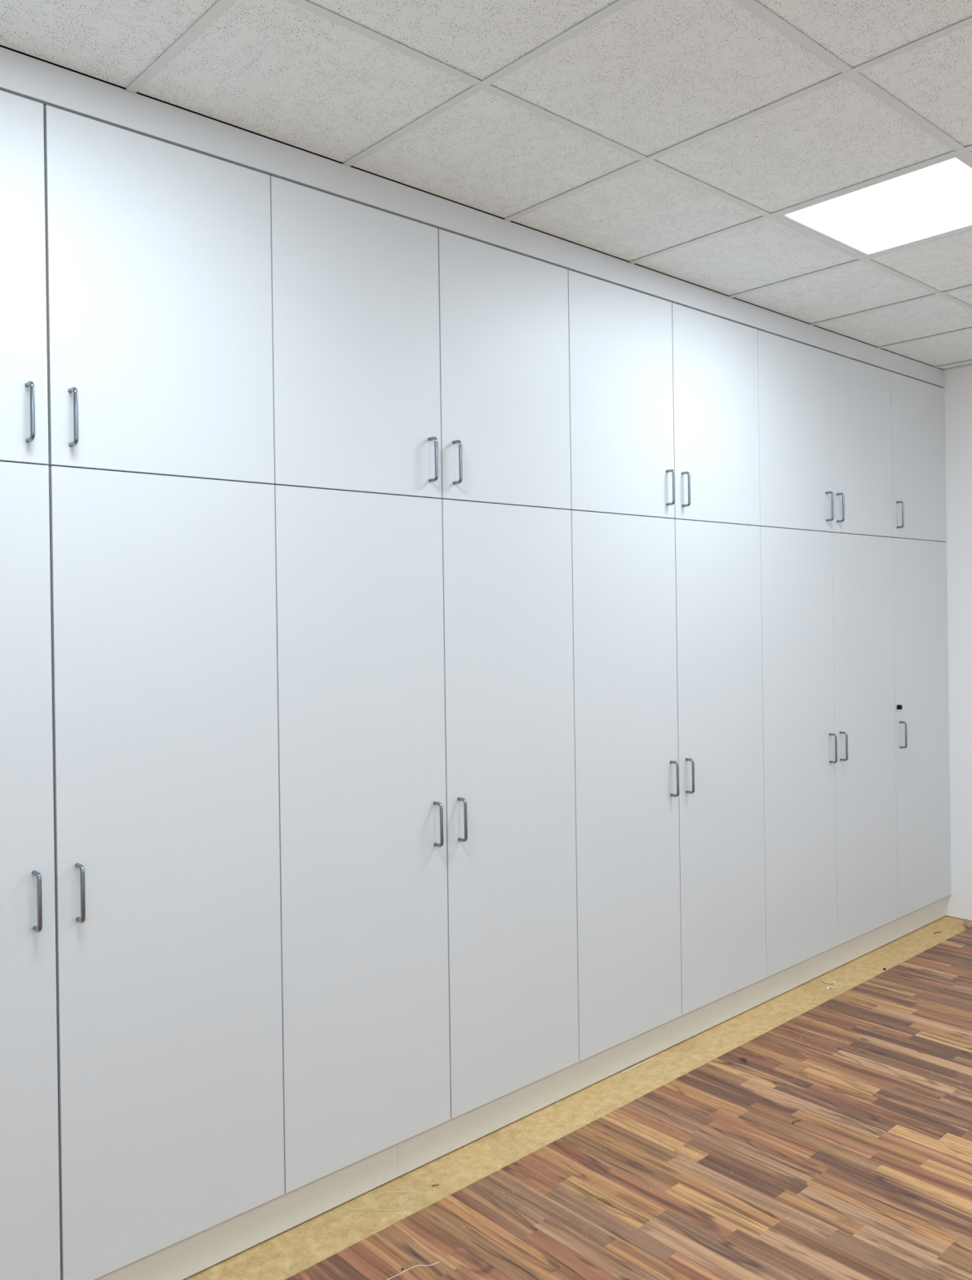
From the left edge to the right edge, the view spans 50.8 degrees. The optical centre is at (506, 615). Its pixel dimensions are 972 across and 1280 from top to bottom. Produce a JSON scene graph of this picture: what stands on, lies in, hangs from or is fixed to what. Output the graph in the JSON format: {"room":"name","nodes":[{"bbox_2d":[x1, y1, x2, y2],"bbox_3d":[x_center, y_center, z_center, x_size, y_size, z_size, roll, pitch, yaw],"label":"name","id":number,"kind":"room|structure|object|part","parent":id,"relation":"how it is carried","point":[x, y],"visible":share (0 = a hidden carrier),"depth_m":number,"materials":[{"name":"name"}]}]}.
{"room":"office storage room","nodes":[
{"label":"office storage room","id":0,"kind":"room"},
{"bbox_2d":[0,0,971,369],"bbox_3d":[0.487,-1.259,1.422,7.909,0.034,4.520,-1,0,-43],"label":"ceiling","id":1,"kind":"structure","parent":0,"point":[670,137],"depth_m":2.49,"materials":[{"name":"tile"}]},
{"bbox_2d":[0,46,606,280],"bbox_3d":[-0.549,-1.186,2.710,2.416,0.087,0.019,-1,0,-43],"label":"fascia board","id":2,"kind":"object","parent":1,"relation":"attached to","point":[21,75],"visible":1,"depth_m":2.63,"materials":[{"name":"white plastic"}]},
{"bbox_2d":[603,254,944,387],"bbox_3d":[1.303,-1.214,4.427,2.635,0.087,0.019,-1,0,-43],"label":"fascia board","id":3,"kind":"object","parent":1,"relation":"attached to","point":[620,273],"visible":1,"depth_m":4.16,"materials":[{"name":"white plastic"}]},
{"bbox_2d":[776,153,971,257],"bbox_3d":[1.247,-1.262,3.187,0.588,0.013,0.588,-1,0,-43],"label":"recessed light","id":4,"kind":"object","parent":1,"relation":"in","point":[934,200],"visible":0.9,"depth_m":3.19,"materials":[{"name":"white plastic"}]},
{"bbox_2d":[182,915,971,1279],"bbox_3d":[0.877,1.623,1.748,7.207,0.060,4.760,-1,0,-43],"label":"floor","id":5,"kind":"structure","parent":0,"point":[295,1250],"depth_m":3.18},
{"bbox_2d":[0,461,284,1279],"bbox_3d":[-1.185,0.588,2.469,1.117,1.834,0.636,-1,0,-43],"label":"tall cabinet","id":6,"kind":"object","parent":5,"relation":"on","point":[141,1075],"visible":1,"depth_m":2.38,"materials":[{"name":"white laminate"}]},
{"bbox_3d":[-1.206,0.588,2.079,0.552,1.831,0.019,-1,0,-43],"label":"door","id":7,"kind":"part","parent":6,"relation":"part of","materials":[{"name":"white laminate"}]},
{"bbox_3d":[-1.016,0.621,2.217,0.010,0.131,0.036,-1,0,-43],"label":"handle","id":8,"kind":"part","parent":6,"relation":"part of","materials":[{"name":"metal"}]},
{"bbox_3d":[-0.949,0.620,2.280,0.010,0.131,0.036,-1,0,-43],"label":"handle","id":9,"kind":"part","parent":6,"relation":"part of","materials":[{"name":"metal"}]},
{"bbox_2d":[0,90,274,484],"bbox_3d":[-1.204,-0.731,2.468,1.117,0.803,0.636,-1,0,-43],"label":"upper cabinet","id":10,"kind":"object","parent":6,"relation":"on","point":[135,281],"visible":1,"depth_m":2.38,"materials":[{"name":"white laminate"}]},
{"bbox_3d":[-1.225,-0.728,2.078,0.552,0.795,0.019,-1,0,-43],"label":"door","id":11,"kind":"part","parent":10,"relation":"part of","materials":[{"name":"white laminate"}]},
{"bbox_3d":[-1.031,-0.442,2.216,0.010,0.131,0.036,-1,0,-43],"label":"handle","id":12,"kind":"part","parent":10,"relation":"part of","materials":[{"name":"metal"}]},
{"bbox_3d":[-0.964,-0.443,2.279,0.010,0.131,0.036,-1,0,-43],"label":"handle","id":13,"kind":"part","parent":10,"relation":"part of","materials":[{"name":"metal"}]},
{"bbox_2d":[93,1143,397,1279],"bbox_3d":[-0.865,1.556,2.418,1.497,0.110,0.016,-1,0,-43],"label":"board","id":14,"kind":"object","parent":5,"relation":"on","point":[181,1260],"visible":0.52,"depth_m":2.62,"materials":[{"name":"white wood"}]},
{"bbox_2d":[346,1195,413,1219],"bbox_3d":[-0.342,1.608,2.800,0.173,0.002,0.102,-1,0,19],"label":"thread","id":15,"kind":"object","parent":5,"relation":"on","point":[402,1196],"visible":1,"depth_m":2.77},
{"bbox_2d":[363,1191,444,1208],"bbox_3d":[-0.288,1.608,2.841,0.220,0.001,0.066,-1,0,-23],"label":"thread","id":16,"kind":"object","parent":5,"relation":"on","point":[394,1191],"visible":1,"depth_m":2.85},
{"bbox_2d":[274,484,578,1193],"bbox_3d":[-0.369,0.575,3.227,1.109,1.834,0.636,-1,0,-43],"label":"tall cabinet","id":17,"kind":"object","parent":5,"relation":"on","point":[425,666],"visible":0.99,"depth_m":2.95,"materials":[{"name":"white laminate"}]},
{"bbox_3d":[-0.387,0.576,2.839,0.553,1.831,0.019,-1,0,-43],"label":"door","id":18,"kind":"part","parent":17,"relation":"part of","materials":[{"name":"white laminate"}]},
{"bbox_2d":[270,175,571,510],"bbox_3d":[-0.388,-0.743,3.225,1.109,0.803,0.636,-1,0,-43],"label":"upper cabinet","id":19,"kind":"object","parent":17,"relation":"on","point":[411,357],"visible":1,"depth_m":2.95,"materials":[{"name":"white laminate"}]},
{"bbox_3d":[-0.405,-0.740,2.838,0.553,0.795,0.019,-1,0,-43],"label":"door","id":20,"kind":"part","parent":19,"relation":"part of","materials":[{"name":"white plastic"}]},
{"bbox_3d":[-0.212,-0.454,2.976,0.010,0.131,0.036,-1,0,-43],"label":"handle","id":21,"kind":"part","parent":19,"relation":"part of","materials":[{"name":"metal"}]},
{"bbox_3d":[-0.144,-0.455,3.038,0.010,0.131,0.036,-1,0,-43],"label":"handle","id":22,"kind":"part","parent":19,"relation":"part of","materials":[{"name":"metal"}]},
{"bbox_3d":[0.002,-0.746,3.215,0.549,0.795,0.019,-1,0,-43],"label":"door","id":23,"kind":"part","parent":19,"relation":"part of","materials":[{"name":"white plastic"}]},
{"bbox_3d":[-0.197,0.608,2.977,0.010,0.131,0.036,-1,0,-43],"label":"handle","id":24,"kind":"part","parent":17,"relation":"part of","materials":[{"name":"metal"}]},
{"bbox_3d":[-0.129,0.607,3.039,0.010,0.131,0.036,-1,0,-43],"label":"handle","id":25,"kind":"part","parent":17,"relation":"part of","materials":[{"name":"metal"}]},
{"bbox_3d":[0.021,0.570,3.216,0.549,1.831,0.019,-1,0,-43],"label":"door","id":26,"kind":"part","parent":17,"relation":"part of","materials":[{"name":"white plastic"}]},
{"bbox_2d":[622,1057,654,1072],"bbox_3d":[0.471,1.595,3.633,0.176,0.004,0.012,-1,0,-43],"label":"edging sliver","id":27,"kind":"object","parent":5,"relation":"on","point":[652,1057],"visible":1,"depth_m":3.62,"materials":[{"name":"beige wood"}]},
{"bbox_2d":[571,510,766,1061],"bbox_3d":[0.445,0.563,3.981,1.110,1.834,0.636,-1,0,-43],"label":"tall cabinet","id":28,"kind":"object","parent":5,"relation":"on","point":[668,649],"visible":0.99,"depth_m":3.72,"materials":[{"name":"white laminate"}]},
{"bbox_3d":[0.426,0.564,3.592,0.550,1.831,0.019,-1,0,-43],"label":"door","id":29,"kind":"part","parent":28,"relation":"part of","materials":[{"name":"white laminate"}]},
{"bbox_2d":[567,270,759,525],"bbox_3d":[0.426,-0.756,3.980,1.110,0.803,0.636,-1,0,-43],"label":"upper cabinet","id":30,"kind":"object","parent":28,"relation":"on","point":[664,415],"visible":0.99,"depth_m":3.71,"materials":[{"name":"white laminate"}]},
{"bbox_3d":[0.407,-0.752,3.591,0.550,0.795,0.019,-1,0,-43],"label":"door","id":31,"kind":"part","parent":30,"relation":"part of","materials":[{"name":"white laminate"}]},
{"bbox_3d":[0.600,-0.466,3.728,0.010,0.131,0.036,-1,0,-43],"label":"handle","id":32,"kind":"part","parent":30,"relation":"part of","materials":[{"name":"metal"}]},
{"bbox_3d":[0.667,-0.467,3.791,0.010,0.131,0.036,-1,0,-43],"label":"handle","id":33,"kind":"part","parent":30,"relation":"part of","materials":[{"name":"metal"}]},
{"bbox_3d":[0.815,-0.758,3.969,0.553,0.795,0.019,-1,0,-43],"label":"door","id":34,"kind":"part","parent":30,"relation":"part of","materials":[{"name":"white laminate"}]},
{"bbox_3d":[0.615,0.596,3.729,0.010,0.131,0.036,-1,0,-43],"label":"handle","id":35,"kind":"part","parent":28,"relation":"part of","materials":[{"name":"metal"}]},
{"bbox_3d":[0.682,0.595,3.792,0.010,0.131,0.036,-1,0,-43],"label":"handle","id":36,"kind":"part","parent":28,"relation":"part of","materials":[{"name":"metal"}]},
{"bbox_3d":[0.833,0.557,3.970,0.553,1.831,0.019,-1,0,-43],"label":"door","id":37,"kind":"part","parent":28,"relation":"part of","materials":[{"name":"white laminate"}]},
{"bbox_2d":[397,897,946,1177],"bbox_3d":[0.987,1.529,4.135,3.552,0.110,0.016,-1,0,-43],"label":"board","id":38,"kind":"object","parent":5,"relation":"on","point":[420,1149],"visible":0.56,"depth_m":3.62,"materials":[{"name":"white wood"}]},
{"bbox_2d":[760,526,897,977],"bbox_3d":[1.265,0.551,4.742,1.126,1.834,0.636,-1,0,-43],"label":"tall cabinet","id":39,"kind":"object","parent":5,"relation":"on","point":[829,760],"visible":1,"depth_m":4.49,"materials":[{"name":"white laminate"}]},
{"bbox_3d":[1.244,0.551,4.350,0.561,1.831,0.019,-1,0,-43],"label":"door","id":40,"kind":"part","parent":39,"relation":"part of","materials":[{"name":"white laminate"}]},
{"bbox_2d":[757,329,893,537],"bbox_3d":[1.246,-0.768,4.740,1.126,0.803,0.636,-1,0,-43],"label":"upper cabinet","id":41,"kind":"object","parent":39,"relation":"on","point":[825,464],"visible":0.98,"depth_m":4.48,"materials":[{"name":"white laminate"}]},
{"bbox_3d":[1.225,-0.765,4.349,0.561,0.795,0.019,-1,0,-43],"label":"door","id":42,"kind":"part","parent":41,"relation":"part of","materials":[{"name":"white laminate"}]},
{"bbox_3d":[1.421,-0.478,4.490,0.010,0.131,0.036,-1,0,-43],"label":"handle","id":43,"kind":"part","parent":41,"relation":"part of","materials":[{"name":"metal"}]},
{"bbox_3d":[1.488,-0.479,4.552,0.010,0.131,0.036,-1,0,-43],"label":"handle","id":44,"kind":"part","parent":41,"relation":"part of","materials":[{"name":"metal"}]},
{"bbox_3d":[1.638,-0.771,4.732,0.561,0.795,0.019,-1,0,-43],"label":"door","id":45,"kind":"part","parent":41,"relation":"part of","materials":[{"name":"white laminate"}]},
{"bbox_3d":[1.436,0.584,4.490,0.010,0.131,0.036,-1,0,-43],"label":"handle","id":46,"kind":"part","parent":39,"relation":"part of","materials":[{"name":"metal"}]},
{"bbox_3d":[1.503,0.583,4.553,0.010,0.131,0.036,-1,0,-43],"label":"handle","id":47,"kind":"part","parent":39,"relation":"part of","materials":[{"name":"metal"}]},
{"bbox_3d":[1.657,0.545,4.733,0.561,1.831,0.019,-1,0,-43],"label":"door","id":48,"kind":"part","parent":39,"relation":"part of","materials":[{"name":"white laminate"}]},
{"bbox_2d":[893,537,951,918],"bbox_3d":[1.894,0.541,5.325,0.588,1.834,0.636,-1,0,-43],"label":"tall cabinet","id":49,"kind":"object","parent":5,"relation":"on","point":[920,580],"visible":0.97,"depth_m":5.11,"materials":[{"name":"white laminate"}]},
{"bbox_3d":[1.893,0.442,4.924,0.023,0.023,0.017,-1,0,-43],"label":"lock knob","id":50,"kind":"part","parent":49,"relation":"part of","materials":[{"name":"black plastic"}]},
{"bbox_3d":[1.916,0.577,4.936,0.010,0.131,0.036,-1,0,-43],"label":"handle","id":51,"kind":"part","parent":49,"relation":"part of","materials":[{"name":"metal"}]},
{"bbox_2d":[284,926,971,1279],"bbox_3d":[1.136,1.586,1.464,6.961,0.008,3.751,-1,0,-43],"label":"floor","id":52,"kind":"structure","parent":0,"point":[800,1200],"depth_m":2.90,"materials":[{"name":"brown wood"}]},
{"bbox_2d":[386,1262,439,1279],"bbox_3d":[-0.247,1.599,2.487,0.183,0.002,0.022,-1,0,-34],"label":"wire","id":53,"kind":"object","parent":52,"relation":"on","point":[437,1262],"visible":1,"depth_m":2.51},
{"bbox_2d":[444,981,932,1271],"bbox_3d":[1.235,1.578,3.232,3.182,0.003,1.243,-1,0,-43],"label":"crumbs","id":54,"kind":"object","parent":52,"relation":"on","point":[927,981],"visible":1,"depth_m":3.06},
{"bbox_2d":[964,919,971,928],"bbox_3d":[2.328,1.556,5.160,0.030,0.012,0.126,-1,0,15],"label":"laminate offcut","id":55,"kind":"object","parent":52,"relation":"on","point":[967,922],"visible":1,"depth_m":5.15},
{"bbox_2d":[896,353,971,920],"bbox_3d":[3.454,0.062,4.156,0.120,2.977,4.520,-1,0,-43],"label":"wall","id":56,"kind":"structure","parent":0,"point":[957,387],"depth_m":5.28,"materials":[{"name":"white paint"}]},
{"bbox_2d":[890,371,946,542],"bbox_3d":[1.875,-0.777,5.324,0.588,0.803,0.636,-1,0,-43],"label":"upper cabinet","id":57,"kind":"object","parent":56,"relation":"attached to","point":[918,461],"visible":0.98,"depth_m":5.10,"materials":[{"name":"white laminate"}]},
{"bbox_3d":[1.901,-0.486,4.935,0.010,0.131,0.036,-1,0,-43],"label":"handle","id":58,"kind":"part","parent":57,"relation":"part of","materials":[{"name":"metal"}]},
{"bbox_2d":[943,364,971,370],"bbox_3d":[3.593,-1.289,3.877,0.019,0.001,3.898,-1,0,-43],"label":"trim","id":59,"kind":"structure","parent":56,"relation":"attached to","point":[971,364],"depth_m":5.26,"materials":[{"name":"white metal"}]}
]}

